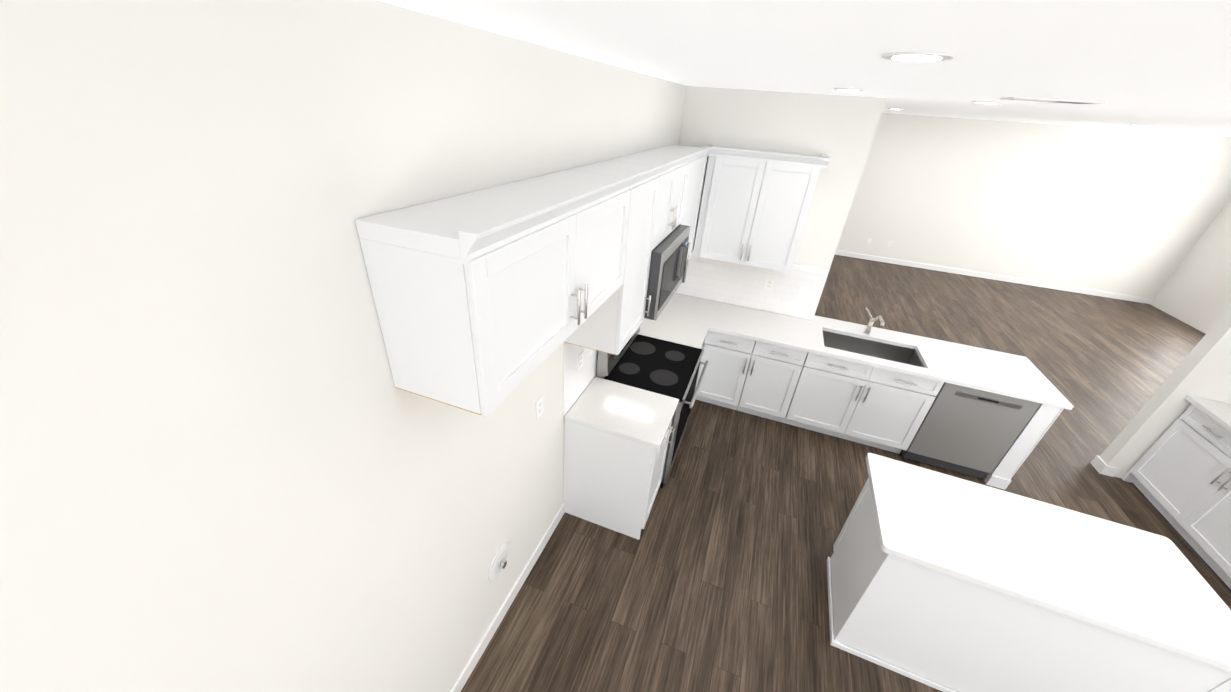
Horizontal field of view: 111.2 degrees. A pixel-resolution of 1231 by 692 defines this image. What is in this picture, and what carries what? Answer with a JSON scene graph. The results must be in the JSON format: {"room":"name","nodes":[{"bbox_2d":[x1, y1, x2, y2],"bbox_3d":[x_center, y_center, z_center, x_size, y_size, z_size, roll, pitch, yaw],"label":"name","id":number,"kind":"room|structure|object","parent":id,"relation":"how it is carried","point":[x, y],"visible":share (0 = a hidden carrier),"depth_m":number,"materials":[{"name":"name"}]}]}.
{"room":"kitchen","nodes":[
{"label":"kitchen","id":0,"kind":"room"},
{"bbox_2d":[0,0,686,691],"bbox_3d":[-0.763,0.530,1.463,0.120,2.800,7.000,14,31,16],"label":"wall","id":1,"kind":"structure","parent":0,"point":[232,458],"depth_m":0.86,"materials":[{"name":"paint"}]},
{"bbox_2d":[355,170,637,415],"bbox_3d":[-0.276,-0.309,1.542,0.359,0.515,1.126,14,31,16],"label":"upper cabinet","id":2,"kind":"object","parent":1,"relation":"attached to","point":[487,301],"visible":1,"depth_m":1.16,"materials":[{"name":"white wood"}]},
{"bbox_2d":[488,542,510,581],"bbox_3d":[-0.604,1.154,2.246,0.034,0.196,0.196,14,31,16],"label":"outlet box","id":3,"kind":"object","parent":1,"relation":"attached to","point":[499,561],"visible":1,"depth_m":2.23,"materials":[{"name":"white plastic"}]},
{"bbox_2d":[450,503,564,691],"bbox_3d":[-1.196,2.233,1.165,0.013,0.100,4.678,14,31,16],"label":"baseboard","id":4,"kind":"structure","parent":1,"relation":"attached to","point":[481,647],"depth_m":2.44,"materials":[{"name":"white wood"}]},
{"bbox_2d":[536,395,543,419],"bbox_3d":[-0.408,0.331,2.273,0.008,0.115,0.072,14,31,16],"label":"outlet","id":5,"kind":"object","parent":1,"relation":"attached to","point":[539,407],"visible":1,"depth_m":2.27,"materials":[{"name":"white plastic"}]},
{"bbox_2d":[563,343,597,415],"bbox_3d":[0.099,-0.308,3.471,0.008,0.522,2.324,14,31,16],"label":"backsplash","id":6,"kind":"structure","parent":1,"relation":"attached to","point":[576,382],"depth_m":2.67,"materials":[{"name":"tile"}]},
{"bbox_2d":[578,351,583,370],"bbox_3d":[-0.221,0.096,2.685,0.008,0.115,0.072,14,31,16],"label":"outlet","id":7,"kind":"object","parent":1,"relation":"attached to","point":[580,360],"visible":1,"depth_m":2.68,"materials":[{"name":"white plastic"}]},
{"bbox_2d":[565,161,665,354],"bbox_3d":[-0.005,-0.492,2.313,0.359,0.935,0.486,14,31,16],"label":"upper cabinet","id":8,"kind":"object","parent":1,"relation":"attached to","point":[611,324],"visible":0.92,"depth_m":2.24,"materials":[{"name":"white wood"}]},
{"bbox_2d":[605,151,694,249],"bbox_3d":[0.230,-0.970,2.715,0.359,0.480,0.762,14,31,16],"label":"upper cabinet","id":9,"kind":"object","parent":1,"relation":"attached to","point":[673,174],"visible":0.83,"depth_m":2.62,"materials":[{"name":"white wood"}]},
{"bbox_2d":[644,225,690,320],"bbox_3d":[0.246,-0.557,2.934,0.439,0.441,0.754,14,31,16],"label":"over-the-range microwave","id":10,"kind":"object","parent":9,"relation":"attached to","point":[669,262],"visible":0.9,"depth_m":2.70,"materials":[{"name":"grey metal"}]},
{"bbox_2d":[648,145,711,259],"bbox_3d":[0.462,-1.117,3.451,0.324,0.932,0.734,14,31,16],"label":"upper cabinet","id":11,"kind":"object","parent":1,"relation":"attached to","point":[698,164],"depth_m":3.36,"materials":[{"name":"white wood"}]},
{"bbox_2d":[677,86,886,320],"bbox_3d":[0.144,-1.152,4.489,3.950,2.800,0.120,14,31,16],"label":"wall","id":12,"kind":"structure","parent":0,"point":[839,130],"depth_m":3.55,"materials":[{"name":"paint"}]},
{"bbox_2d":[675,251,829,319],"bbox_3d":[1.228,-0.656,4.219,1.550,0.522,0.008,14,31,16],"label":"backsplash","id":13,"kind":"structure","parent":12,"relation":"attached to","point":[743,285],"depth_m":4.19,"materials":[{"name":"tile"}]},
{"bbox_2d":[692,146,827,272],"bbox_3d":[1.215,-1.218,3.723,0.879,0.932,0.323,14,31,16],"label":"upper cabinet","id":14,"kind":"object","parent":12,"relation":"attached to","point":[746,207],"depth_m":3.57,"materials":[{"name":"white wood"}]},
{"bbox_2d":[764,278,774,289],"bbox_3d":[1.502,-0.604,4.120,0.072,0.115,0.008,14,31,16],"label":"outlet","id":15,"kind":"object","parent":12,"relation":"attached to","point":[769,283],"visible":1,"depth_m":4.12,"materials":[{"name":"white plastic"}]},
{"bbox_2d":[378,0,1230,136],"bbox_3d":[3.121,-1.506,2.569,10.640,0.120,13.370,14,31,16],"label":"ceiling","id":16,"kind":"structure","parent":0,"point":[1159,65],"depth_m":1.08,"materials":[{"name":"paint"}]},
{"bbox_2d":[834,88,863,90],"bbox_3d":[1.424,-1.563,2.574,0.170,0.007,0.170,14,31,16],"label":"recessed light","id":17,"kind":"object","parent":16,"relation":"in","point":[845,89],"visible":1,"depth_m":2.53,"materials":[{"name":"white"}]},
{"bbox_2d":[881,51,954,61],"bbox_3d":[0.810,-0.778,1.136,0.170,0.007,0.170,14,31,16],"label":"recessed light","id":18,"kind":"object","parent":16,"relation":"in","point":[914,56],"visible":1,"depth_m":1.11,"materials":[{"name":"white plastic"}]},
{"bbox_2d":[971,101,1002,103],"bbox_3d":[2.468,-1.618,2.805,0.170,0.007,0.170,14,31,16],"label":"recessed light","id":19,"kind":"object","parent":16,"relation":"in","point":[984,102],"visible":1,"depth_m":2.77,"materials":[{"name":"white"}]},
{"bbox_2d":[1000,97,1103,103],"bbox_3d":[2.299,-1.300,2.235,0.380,0.009,0.180,14,31,16],"label":"ceiling vent","id":20,"kind":"object","parent":16,"relation":"in","point":[1051,100],"visible":1,"depth_m":2.19,"materials":[{"name":"white metal"}]},
{"bbox_2d":[461,255,1230,691],"bbox_3d":[2.931,1.007,4.023,10.640,0.100,13.370,14,31,16],"label":"floor","id":21,"kind":"structure","parent":0,"point":[713,579],"depth_m":3.18,"materials":[{"name":"brown wood"}]},
{"bbox_2d":[564,377,678,539],"bbox_3d":[0.030,0.797,2.991,0.644,0.915,0.492,14,31,16],"label":"base cabinet","id":22,"kind":"object","parent":21,"relation":"on","point":[616,438],"visible":0.98,"depth_m":2.77,"materials":[{"name":"white wood"}]},
{"bbox_2d":[596,323,707,487],"bbox_3d":[0.305,0.409,3.428,0.709,1.185,0.756,14,31,16],"label":"range","id":23,"kind":"object","parent":21,"relation":"on","point":[662,367],"visible":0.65,"depth_m":3.20,"materials":[{"name":"black ceramic"}]},
{"bbox_2d":[695,358,701,388],"bbox_3d":[0.444,0.255,4.018,0.608,0.880,0.438,14,31,16],"label":"base cabinet","id":24,"kind":"object","parent":21,"relation":"on","point":[700,367],"depth_m":4.15,"materials":[{"name":"white wood"}]},
{"bbox_2d":[696,353,809,424],"bbox_3d":[1.371,0.190,4.253,0.955,0.880,0.607,14,31,16],"label":"base cabinet","id":25,"kind":"object","parent":21,"relation":"on","point":[771,394],"depth_m":4.04,"materials":[{"name":"white wood"}]},
{"bbox_2d":[638,293,1073,432],"bbox_3d":[1.893,0.001,3.729,3.340,0.034,1.208,14,31,16],"label":"countertop","id":26,"kind":"structure","parent":25,"relation":"on","point":[904,366],"depth_m":3.74,"materials":[{"name":"white stone"}]},
{"bbox_2d":[864,307,884,333],"bbox_3d":[2.327,-0.191,3.842,0.141,0.240,0.245,14,31,16],"label":"faucet","id":27,"kind":"object","parent":26,"relation":"on","point":[870,324],"visible":1,"depth_m":3.89,"materials":[{"name":"silver metal"}]},
{"bbox_2d":[793,377,930,453],"bbox_3d":[2.209,0.478,4.053,1.099,0.690,0.607,14,31,16],"label":"base cabinet","id":28,"kind":"object","parent":21,"relation":"on","point":[891,424],"depth_m":3.78,"materials":[{"name":"white wood"}]},
{"bbox_2d":[901,382,1040,478],"bbox_3d":[3.024,0.610,3.753,0.632,0.868,0.591,14,31,16],"label":"dishwasher","id":29,"kind":"object","parent":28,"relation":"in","point":[969,431],"visible":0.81,"depth_m":3.49,"materials":[{"name":"grey metal"}]},
{"bbox_2d":[827,481,1230,691],"bbox_3d":[2.005,1.363,2.308,1.326,0.880,0.702,14,31,16],"label":"kitchen island","id":30,"kind":"object","parent":21,"relation":"on","point":[942,582],"depth_m":2.07,"materials":[{"name":"white wood"}]},
{"bbox_2d":[866,453,1230,672],"bbox_3d":[2.032,0.972,2.068,1.406,0.034,0.722,14,31,16],"label":"island countertop","id":31,"kind":"structure","parent":30,"relation":"on","point":[1135,584],"depth_m":1.99,"materials":[{"name":"white stone"}]},
{"bbox_2d":[1122,403,1230,587],"bbox_3d":[4.635,1.172,2.982,0.608,0.880,1.286,14,31,16],"label":"base cabinet","id":32,"kind":"object","parent":21,"relation":"on","point":[1178,474],"depth_m":3.22,"materials":[{"name":"white wood"}]},
{"bbox_2d":[1186,395,1230,434],"bbox_3d":[4.336,1.164,2.038,0.638,0.034,3.040,14,31,16],"label":"countertop","id":33,"kind":"structure","parent":32,"relation":"on","point":[1220,412],"depth_m":3.22,"materials":[{"name":"white stone"}]},
{"bbox_2d":[836,112,1230,298],"bbox_3d":[5.347,-3.220,8.744,10.640,2.800,0.120,14,31,16],"label":"wall","id":34,"kind":"structure","parent":0,"point":[1126,212],"depth_m":7.88,"materials":[{"name":"paint"}]},
{"bbox_2d":[835,250,1152,303],"bbox_3d":[5.236,-2.024,9.364,10.400,0.100,0.013,14,31,16],"label":"baseboard","id":35,"kind":"structure","parent":34,"relation":"attached to","point":[842,253],"depth_m":8.59,"materials":[{"name":"white wood"}]},
{"bbox_2d":[1099,306,1230,477],"bbox_3d":[6.333,0.364,2.677,3.840,2.800,0.120,14,31,16],"label":"wall","id":36,"kind":"structure","parent":0,"point":[1202,369],"depth_m":3.39,"materials":[{"name":"paint"}]},
{"bbox_2d":[1090,455,1119,471],"bbox_3d":[6.207,1.485,3.425,3.733,0.100,0.013,14,31,16],"label":"baseboard","id":37,"kind":"structure","parent":36,"relation":"attached to","point":[1098,464],"depth_m":3.85,"materials":[{"name":"white wood"}]},
{"bbox_2d":[1150,198,1230,333],"bbox_3d":[9.166,-0.613,4.737,0.120,2.800,6.130,14,31,16],"label":"wall","id":38,"kind":"structure","parent":0,"point":[1195,291],"depth_m":7.11,"materials":[{"name":"paint"}]}
]}

